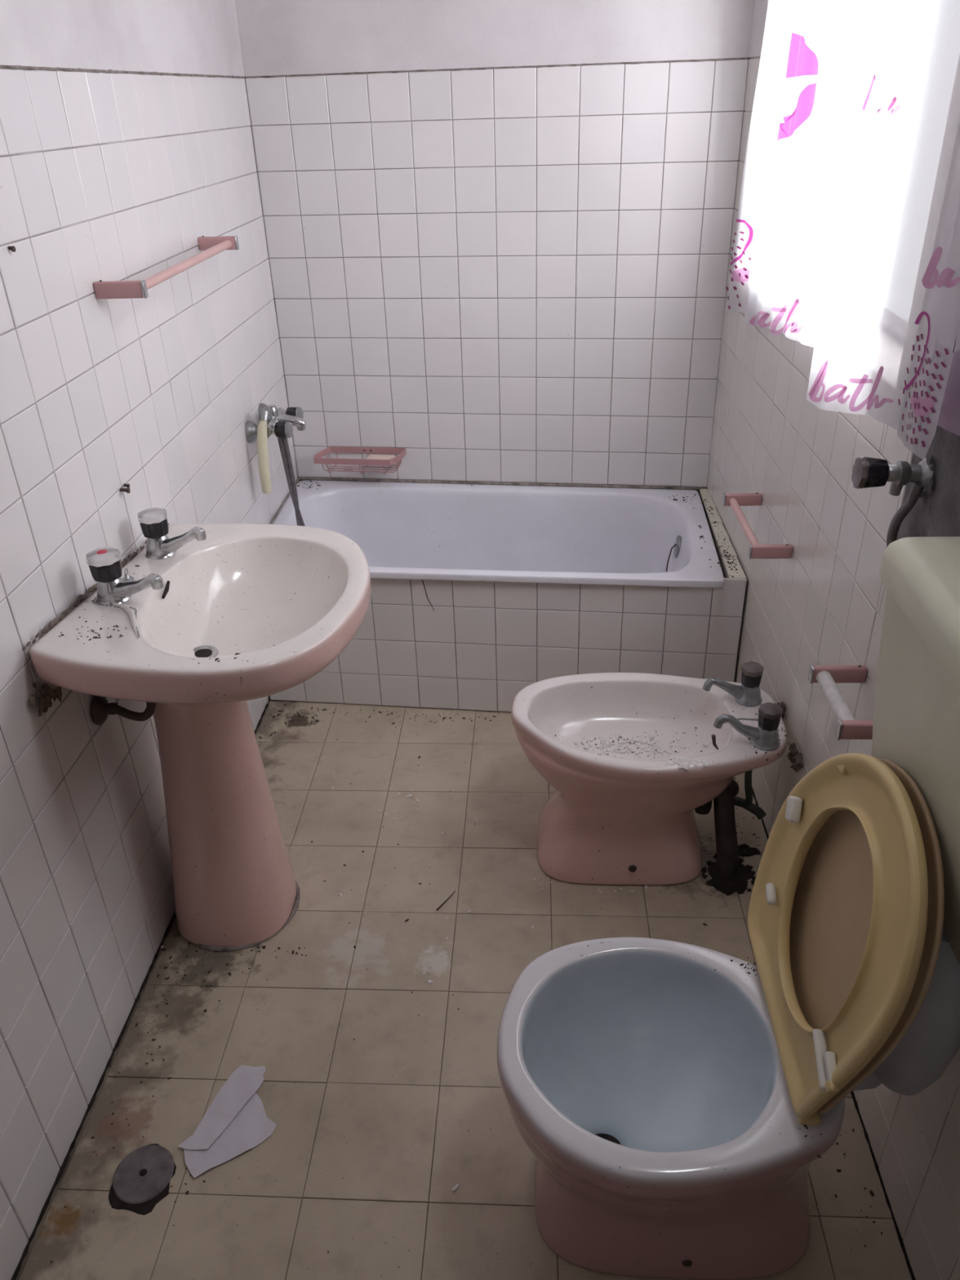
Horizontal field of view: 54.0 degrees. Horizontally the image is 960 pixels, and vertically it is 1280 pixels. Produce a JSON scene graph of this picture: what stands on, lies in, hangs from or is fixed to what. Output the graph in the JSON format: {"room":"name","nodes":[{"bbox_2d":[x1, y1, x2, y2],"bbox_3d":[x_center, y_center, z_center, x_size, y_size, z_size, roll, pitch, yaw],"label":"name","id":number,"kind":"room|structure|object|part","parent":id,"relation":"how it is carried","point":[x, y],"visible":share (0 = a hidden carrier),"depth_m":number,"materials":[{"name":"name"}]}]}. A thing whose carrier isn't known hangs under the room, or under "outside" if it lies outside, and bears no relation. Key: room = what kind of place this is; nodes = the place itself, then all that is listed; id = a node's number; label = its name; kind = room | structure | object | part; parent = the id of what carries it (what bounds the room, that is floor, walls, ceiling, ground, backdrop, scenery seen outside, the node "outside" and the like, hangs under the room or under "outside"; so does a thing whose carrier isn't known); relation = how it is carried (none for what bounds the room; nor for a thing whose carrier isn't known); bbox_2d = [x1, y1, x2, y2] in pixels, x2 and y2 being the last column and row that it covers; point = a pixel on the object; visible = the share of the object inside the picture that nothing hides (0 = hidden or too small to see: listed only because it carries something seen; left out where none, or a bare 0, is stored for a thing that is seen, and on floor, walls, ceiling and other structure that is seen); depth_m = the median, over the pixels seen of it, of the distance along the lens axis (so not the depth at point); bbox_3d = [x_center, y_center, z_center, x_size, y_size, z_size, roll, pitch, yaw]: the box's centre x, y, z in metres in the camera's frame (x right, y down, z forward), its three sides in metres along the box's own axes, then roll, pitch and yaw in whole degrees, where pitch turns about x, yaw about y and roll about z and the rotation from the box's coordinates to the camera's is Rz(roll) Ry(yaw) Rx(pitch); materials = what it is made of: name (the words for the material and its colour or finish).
{"room":"bathroom","nodes":[
{"label":"bathroom","id":0,"kind":"room"},
{"bbox_2d":[0,0,297,1279],"bbox_3d":[-0.839,-0.286,1.361,0.170,2.550,4.050,0,30,3],"label":"wall","id":1,"kind":"structure","parent":0,"point":[126,140],"depth_m":1.79,"materials":[{"name":"tile"}]},
{"bbox_2d":[8,245,15,252],"bbox_3d":[-0.749,-0.626,1.507,0.010,0.009,0.009,0,30,3],"label":"screw","id":2,"kind":"object","parent":1,"relation":"attached to","point":[12,248],"visible":1,"depth_m":1.50,"materials":[{"name":"silver metal"}]},
{"bbox_2d":[90,695,155,725],"bbox_3d":[-0.676,0.094,1.782,0.117,0.152,0.062,0,30,3],"label":"drain pipe","id":3,"kind":"object","parent":1,"relation":"attached to","point":[101,708],"visible":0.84,"depth_m":1.80,"materials":[{"name":"black plastic"}]},
{"bbox_2d":[120,487,130,493],"bbox_3d":[-0.721,-0.304,1.912,0.018,0.012,0.011,0,30,3],"label":"screw","id":4,"kind":"object","parent":1,"relation":"attached to","point":[127,490],"visible":1,"depth_m":1.91,"materials":[{"name":"silver metal"}]},
{"bbox_2d":[93,235,239,298],"bbox_3d":[-0.670,-0.831,2.074,0.100,0.034,0.652,0,30,3],"label":"towel rail","id":5,"kind":"object","parent":1,"relation":"attached to","point":[211,246],"visible":1,"depth_m":1.91,"materials":[{"name":"pink plastic"}]},
{"bbox_3d":[-0.642,-0.829,2.073,0.019,0.019,0.623,0,30,4],"label":"rod","id":6,"kind":"part","parent":5,"relation":"part of","materials":[{"name":"pink plastic"}]},
{"bbox_2d":[244,403,306,442],"bbox_3d":[-0.597,-0.657,2.811,0.155,0.086,0.214,0,30,3],"label":"mixer","id":7,"kind":"object","parent":1,"relation":"attached to","point":[280,423],"visible":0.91,"depth_m":2.78,"materials":[{"name":"silver metal"}]},
{"bbox_2d":[257,406,271,493],"bbox_3d":[-0.621,-0.556,2.750,0.039,0.239,0.108,6,31,13],"label":"shower","id":8,"kind":"object","parent":7,"relation":"hanging from","point":[262,436],"visible":1,"depth_m":2.72,"materials":[{"name":"beige plastic"}]},
{"bbox_3d":[-0.602,-0.614,2.751,0.014,0.028,0.028,1,30,6],"label":"stem","id":9,"kind":"part","parent":7,"relation":"part of","materials":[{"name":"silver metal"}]},
{"bbox_3d":[-0.580,-0.614,2.748,0.036,0.047,0.048,0,30,3],"label":"knob","id":10,"kind":"part","parent":7,"relation":"part of","materials":[{"name":"black plastic"}]},
{"bbox_2d":[277,437,305,525],"bbox_3d":[-0.543,-0.357,2.974,0.037,0.619,0.141,23,38,36],"label":"shower hose","id":11,"kind":"object","parent":7,"relation":"hanging from","point":[282,442],"visible":0.5,"depth_m":2.85,"materials":[{"name":"grey metal"}]},
{"bbox_3d":[-0.572,-0.687,2.874,0.036,0.047,0.048,0,30,3],"label":"knob","id":12,"kind":"part","parent":7,"relation":"part of","materials":[{"name":"black plastic"}]},
{"bbox_2d":[58,564,275,663],"bbox_3d":[-0.545,-0.019,1.752,0.397,0.179,0.527,0,30,3],"label":"crumbs","id":13,"kind":"object","parent":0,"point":[100,628],"visible":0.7,"depth_m":1.59,"materials":[{"name":"black"}]},
{"bbox_2d":[15,697,911,1279],"bbox_3d":[0.007,0.996,1.624,1.900,0.080,4.900,0,30,3],"label":"floor","id":14,"kind":"structure","parent":0,"point":[378,1197],"depth_m":1.88,"materials":[{"name":"tile"}]},
{"bbox_2d":[108,1143,176,1215],"bbox_3d":[-0.593,0.946,1.659,0.108,0.012,0.127,0,30,3],"label":"floor drain","id":15,"kind":"object","parent":14,"relation":"on","point":[141,1180],"visible":1,"depth_m":1.65,"materials":[{"name":"metal"}]},
{"bbox_2d":[29,507,370,951],"bbox_3d":[-0.461,0.210,1.985,0.534,0.952,0.771,0,30,3],"label":"washbasin","id":16,"kind":"object","parent":14,"relation":"on","point":[213,591],"visible":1,"depth_m":1.92,"materials":[{"name":"pink ceramic"}]},
{"bbox_2d":[22,523,168,716],"bbox_3d":[-0.726,-0.085,1.847,0.013,0.146,0.700,0,30,3],"label":"broken sealant","id":17,"kind":"object","parent":16,"relation":"attached to","point":[45,702],"visible":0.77,"depth_m":1.62,"materials":[{"name":"brown"}]},
{"bbox_3d":[-0.651,-0.054,1.682,0.069,0.030,0.293,-13,32,-19],"label":"plug chain","id":18,"kind":"part","parent":16,"relation":"part of","materials":[{"name":"silver metal"}]},
{"bbox_2d":[86,546,164,605],"bbox_3d":[-0.633,-0.113,1.699,0.145,0.098,0.076,0,30,3],"label":"tap","id":19,"kind":"object","parent":16,"relation":"on","point":[104,565],"depth_m":1.69,"materials":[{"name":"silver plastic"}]},
{"bbox_3d":[-0.682,-0.126,1.816,0.023,0.026,0.024,0,30,3],"label":"chain post","id":20,"kind":"part","parent":16,"relation":"part of","materials":[{"name":"silver metal"}]},
{"bbox_2d":[137,507,206,559],"bbox_3d":[-0.622,-0.214,1.923,0.149,0.097,0.082,0,30,3],"label":"tap","id":21,"kind":"object","parent":16,"relation":"on","point":[153,523],"depth_m":1.92,"materials":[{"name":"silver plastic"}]},
{"bbox_2d":[29,523,370,704],"bbox_3d":[-0.467,-0.040,1.840,0.519,0.239,0.768,0,30,3],"label":"basin","id":22,"kind":"object","parent":16,"relation":"in","point":[228,589],"depth_m":1.82,"materials":[{"name":"pink ceramic"}]},
{"bbox_2d":[192,645,218,657],"bbox_3d":[-0.546,0.035,1.859,0.062,0.022,0.062,0,30,3],"label":"outlet","id":23,"kind":"object","parent":16,"relation":"attached to","point":[197,651],"depth_m":1.86,"materials":[{"name":"silver metal"}]},
{"bbox_2d":[177,1064,266,1150],"bbox_3d":[-0.475,0.874,1.766,0.067,0.005,0.199,12,33,22],"label":"paper scrap","id":24,"kind":"object","parent":14,"relation":"on","point":[245,1081],"visible":1,"depth_m":1.77,"materials":[{"name":"white paper"}]},
{"bbox_2d":[183,1092,276,1177],"bbox_3d":[-0.462,0.905,1.721,0.164,0.005,0.107,-25,37,-34],"label":"paper scrap","id":25,"kind":"object","parent":14,"relation":"on","point":[251,1126],"visible":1,"depth_m":1.71,"materials":[{"name":"white paper"}]},
{"bbox_2d":[160,741,661,1191],"bbox_3d":[-0.268,0.702,2.062,1.052,0.003,1.329,15,34,27],"label":"flakes","id":26,"kind":"object","parent":14,"relation":"on","point":[455,1187],"visible":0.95,"depth_m":2.22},
{"bbox_2d":[435,890,455,911],"bbox_3d":[-0.078,0.610,2.206,0.005,0.004,0.072,19,36,32],"label":"twig","id":27,"kind":"object","parent":14,"relation":"on","point":[445,901],"visible":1,"depth_m":2.20,"materials":[{"name":"brown wood"}]},
{"bbox_2d":[50,701,882,1262],"bbox_3d":[-0.058,0.544,2.323,1.630,0.002,1.985,0,30,3],"label":"crumbs","id":28,"kind":"object","parent":14,"relation":"on","point":[871,1192],"visible":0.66,"depth_m":2.09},
{"bbox_2d":[269,488,746,712],"bbox_3d":[0.046,-0.127,2.996,1.409,0.479,0.670,0,30,3],"label":"surround","id":29,"kind":"object","parent":14,"relation":"on","point":[460,645],"visible":0.74,"depth_m":2.72,"materials":[{"name":"tile"}]},
{"bbox_2d":[270,476,724,587],"bbox_3d":[0.016,-0.205,3.029,1.403,0.384,0.721,2,30,7],"label":"bathtub","id":30,"kind":"object","parent":29,"relation":"in","point":[433,530],"visible":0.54,"depth_m":3.20,"materials":[{"name":"white ceramic"}]},
{"bbox_2d":[297,480,742,581],"bbox_3d":[0.025,-0.383,2.962,1.428,0.006,0.892,0,30,3],"label":"crumbs","id":31,"kind":"object","parent":30,"relation":"on","point":[309,486],"visible":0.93,"depth_m":2.75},
{"bbox_3d":[0.600,-0.235,2.974,0.038,0.144,0.006,-19,34,-26],"label":"plug chain","id":32,"kind":"part","parent":30,"relation":"part of","materials":[{"name":"grey metal"}]},
{"bbox_3d":[0.620,-0.292,2.956,0.016,0.072,0.072,0,30,3],"label":"overflow plate","id":33,"kind":"part","parent":30,"relation":"part of","materials":[{"name":"silver metal"}]},
{"bbox_2d":[511,661,786,884],"bbox_3d":[0.386,0.301,2.242,0.635,0.478,0.414,0,30,3],"label":"bidet","id":34,"kind":"object","parent":14,"relation":"on","point":[608,820],"visible":1,"depth_m":2.21,"materials":[{"name":"pink ceramic"}]},
{"bbox_2d":[555,711,709,759],"bbox_3d":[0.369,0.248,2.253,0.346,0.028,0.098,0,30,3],"label":"flakes","id":35,"kind":"object","parent":34,"relation":"in","point":[638,751],"visible":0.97,"depth_m":2.26,"materials":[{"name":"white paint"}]},
{"bbox_2d":[664,755,709,769],"bbox_3d":[0.443,0.262,2.015,0.094,0.003,0.048,0,30,3],"label":"flakes","id":36,"kind":"object","parent":34,"relation":"on","point":[683,762],"visible":1,"depth_m":2.02,"materials":[{"name":"white paint"}]},
{"bbox_3d":[0.524,0.228,2.098,0.019,0.038,0.010,0,30,3],"label":"plug chain","id":37,"kind":"part","parent":34,"relation":"part of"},
{"bbox_2d":[694,779,739,878],"bbox_3d":[0.583,0.447,2.257,0.102,0.227,0.135,-24,37,-33],"label":"pipe","id":38,"kind":"object","parent":34,"relation":"attached to","point":[726,843],"visible":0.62,"depth_m":2.23,"materials":[{"name":"black metal"}]},
{"bbox_2d":[694,800,712,814],"bbox_3d":[0.530,0.386,2.240,0.043,0.057,0.045,0,30,3],"label":"pipe fitting","id":39,"kind":"object","parent":38,"relation":"on","point":[704,809],"depth_m":2.23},
{"bbox_2d":[702,661,764,706],"bbox_3d":[0.590,0.100,2.195,0.143,0.095,0.062,0,30,3],"label":"tap","id":40,"kind":"object","parent":34,"relation":"on","point":[749,694],"depth_m":2.19,"materials":[{"name":"metal"}]},
{"bbox_3d":[0.576,0.177,2.074,0.091,0.018,0.015,3,30,8],"label":"plug chain","id":41,"kind":"part","parent":34,"relation":"part of","materials":[{"name":"silver metal"}]},
{"bbox_2d":[713,702,782,751],"bbox_3d":[0.583,0.185,2.049,0.150,0.095,0.062,0,30,3],"label":"tap","id":42,"kind":"object","parent":34,"relation":"on","point":[765,737],"depth_m":2.04,"materials":[{"name":"metal"}]},
{"bbox_2d":[733,769,766,819],"bbox_3d":[0.645,0.312,2.233,0.097,0.253,0.031,25,39,37],"label":"pipe","id":43,"kind":"object","parent":34,"relation":"attached to","point":[746,803],"visible":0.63,"depth_m":2.26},
{"bbox_2d":[732,707,789,760],"bbox_3d":[0.633,0.199,2.114,0.113,0.002,0.234,0,30,3],"label":"crumbs","id":44,"kind":"object","parent":34,"relation":"on","point":[766,759],"visible":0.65,"depth_m":2.07,"materials":[{"name":"black"}]},
{"bbox_2d":[496,752,944,1279],"bbox_3d":[0.300,0.549,1.427,0.549,0.872,0.488,0,30,3],"label":"toilet","id":45,"kind":"object","parent":14,"relation":"on","point":[660,1098],"depth_m":1.45,"materials":[{"name":"pink ceramic"}]},
{"bbox_3d":[0.425,0.606,1.413,0.101,0.001,0.348,0,30,3],"label":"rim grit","id":46,"kind":"part","parent":45,"relation":"part of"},
{"bbox_3d":[0.490,0.371,1.325,0.112,0.473,0.460,0,30,3],"label":"seat","id":47,"kind":"part","parent":45,"relation":"part of","materials":[{"name":"plastic"}]},
{"bbox_3d":[0.520,0.374,1.334,0.102,0.465,0.453,0,30,3],"label":"lid","id":48,"kind":"part","parent":45,"relation":"part of","materials":[{"name":"plastic"}]},
{"bbox_2d":[707,862,754,894],"bbox_3d":[0.593,0.562,2.256,0.115,0.004,0.106,-18,34,-25],"label":"dirt","id":49,"kind":"structure","parent":14,"relation":"on","point":[744,874],"depth_m":2.24,"materials":[{"name":"soil"}]},
{"bbox_2d":[701,843,761,895],"bbox_3d":[0.619,0.550,2.271,0.130,0.018,0.189,23,38,36],"label":"rubble","id":50,"kind":"object","parent":14,"relation":"on","point":[750,851],"visible":0.71,"depth_m":2.26,"materials":[{"name":"soil"}]},
{"bbox_2d":[235,0,753,497],"bbox_3d":[0.091,-1.218,2.908,1.909,2.550,0.158,3,31,8],"label":"wall","id":51,"kind":"structure","parent":0,"point":[498,233],"depth_m":2.81,"materials":[{"name":"tile"}]},
{"bbox_2d":[313,446,405,474],"bbox_3d":[-0.407,-0.605,3.189,0.296,0.058,0.124,3,31,8],"label":"basket","id":52,"kind":"object","parent":51,"relation":"attached to","point":[402,451],"visible":1,"depth_m":3.19,"materials":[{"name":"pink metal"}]},
{"bbox_2d":[366,453,395,459],"bbox_3d":[-0.336,-0.611,3.185,0.096,0.022,0.052,4,31,11],"label":"soap bar","id":53,"kind":"object","parent":52,"relation":"in","point":[372,456],"visible":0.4,"depth_m":3.17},
{"bbox_2d":[706,0,959,1279],"bbox_3d":[0.764,-0.286,1.266,0.205,2.550,4.053,0,30,3],"label":"wall","id":54,"kind":"structure","parent":0,"point":[824,604],"depth_m":1.94,"materials":[{"name":"white tile"}]},
{"bbox_2d":[722,492,793,559],"bbox_3d":[0.666,-0.281,2.275,0.100,0.034,0.333,0,30,3],"label":"towel rail","id":55,"kind":"object","parent":54,"relation":"attached to","point":[756,550],"visible":1,"depth_m":2.23,"materials":[{"name":"pink ceramic"}]},
{"bbox_3d":[0.640,-0.280,2.278,0.019,0.019,0.304,0,30,3],"label":"rod","id":56,"kind":"part","parent":55,"relation":"part of","materials":[{"name":"pink plastic"}]},
{"bbox_2d":[777,701,786,717],"bbox_3d":[0.708,0.167,2.215,0.024,0.063,0.038,7,31,16],"label":"broken sealant","id":57,"kind":"object","parent":54,"relation":"attached to","point":[782,704],"visible":0.29,"depth_m":2.19,"materials":[{"name":"brown"}]},
{"bbox_2d":[787,742,804,772],"bbox_3d":[0.705,0.259,2.095,0.029,0.051,0.088,0,30,3],"label":"broken sealant","id":58,"kind":"object","parent":54,"relation":"attached to","point":[794,756],"visible":1,"depth_m":2.09,"materials":[{"name":"brown"}]},
{"bbox_2d":[808,664,873,740],"bbox_3d":[0.636,0.103,1.608,0.099,0.034,0.187,0,30,3],"label":"towel rail","id":59,"kind":"object","parent":54,"relation":"attached to","point":[827,677],"visible":0.9,"depth_m":1.62,"materials":[{"name":"pink ceramic"}]},
{"bbox_3d":[0.609,0.105,1.611,0.026,0.026,0.158,0,30,3],"label":"rod","id":60,"kind":"part","parent":59,"relation":"part of","materials":[{"name":"white plastic"}]},
{"bbox_2d":[851,454,935,546],"bbox_3d":[0.625,-0.138,1.449,0.111,0.289,0.144,0,30,3],"label":"valve","id":61,"kind":"object","parent":54,"relation":"attached to","point":[867,472],"visible":0.81,"depth_m":1.41,"materials":[{"name":"silver metal"}]},
{"bbox_3d":[0.596,-0.253,1.423,0.037,0.049,0.049,0,30,3],"label":"knob","id":62,"kind":"part","parent":61,"relation":"part of","materials":[{"name":"black plastic"}]},
{"bbox_2d":[888,481,902,496],"bbox_3d":[0.635,-0.234,1.431,0.020,0.028,0.020,0,30,3],"label":"outlet","id":63,"kind":"object","parent":61,"relation":"attached to","point":[895,487],"depth_m":1.43,"materials":[{"name":"silver metal"}]},
{"bbox_2d":[853,536,959,1095],"bbox_3d":[0.580,0.318,1.262,0.177,0.802,0.469,0,30,3],"label":"cistern","id":64,"kind":"object","parent":54,"relation":"attached to","point":[916,725],"visible":0.62,"depth_m":1.19,"materials":[{"name":"beige plastic"}]},
{"bbox_3d":[0.605,0.172,1.177,0.118,0.358,0.448,0,30,3],"label":"tank","id":65,"kind":"part","parent":64,"relation":"part of","materials":[{"name":"beige plastic"}]},
{"bbox_3d":[0.593,-0.002,1.075,0.130,0.062,0.469,0,30,3],"label":"tank lid","id":66,"kind":"part","parent":64,"relation":"part of","materials":[{"name":"beige plastic"}]},
{"bbox_3d":[0.655,-1.298,1.511,0.053,0.016,1.980,0,30,3],"label":"curtain rod","id":67,"kind":"object","parent":54,"relation":"attached to","visible":0},
{"bbox_2d":[724,0,959,459],"bbox_3d":[0.647,-0.902,1.755,0.042,0.909,1.843,0,30,3],"label":"curtain","id":68,"kind":"object","parent":67,"relation":"hanging from","point":[846,242],"visible":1,"depth_m":1.55,"materials":[{"name":"white plastic"}]},
{"bbox_3d":[0.694,-1.246,2.344,0.004,0.909,0.454,0,30,3],"label":"panel","id":69,"kind":"part","parent":68,"relation":"part of","materials":[{"name":"white plastic"}]},
{"bbox_3d":[0.664,-1.031,1.949,0.008,0.882,0.765,0,30,3],"label":"panel","id":70,"kind":"part","parent":68,"relation":"part of","materials":[{"name":"white plastic"}]},
{"bbox_3d":[0.621,-0.729,1.424,0.006,0.875,0.495,0,30,3],"label":"panel","id":71,"kind":"part","parent":68,"relation":"part of","materials":[{"name":"white plastic"}]},
{"bbox_3d":[0.590,-0.573,1.073,0.006,0.789,0.256,0,30,3],"label":"panel","id":72,"kind":"part","parent":68,"relation":"part of","materials":[{"name":"white plastic"}]},
{"bbox_3d":[0.622,-0.570,1.034,0.006,0.757,0.263,0,30,3],"label":"panel","id":73,"kind":"part","parent":68,"relation":"part of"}
]}

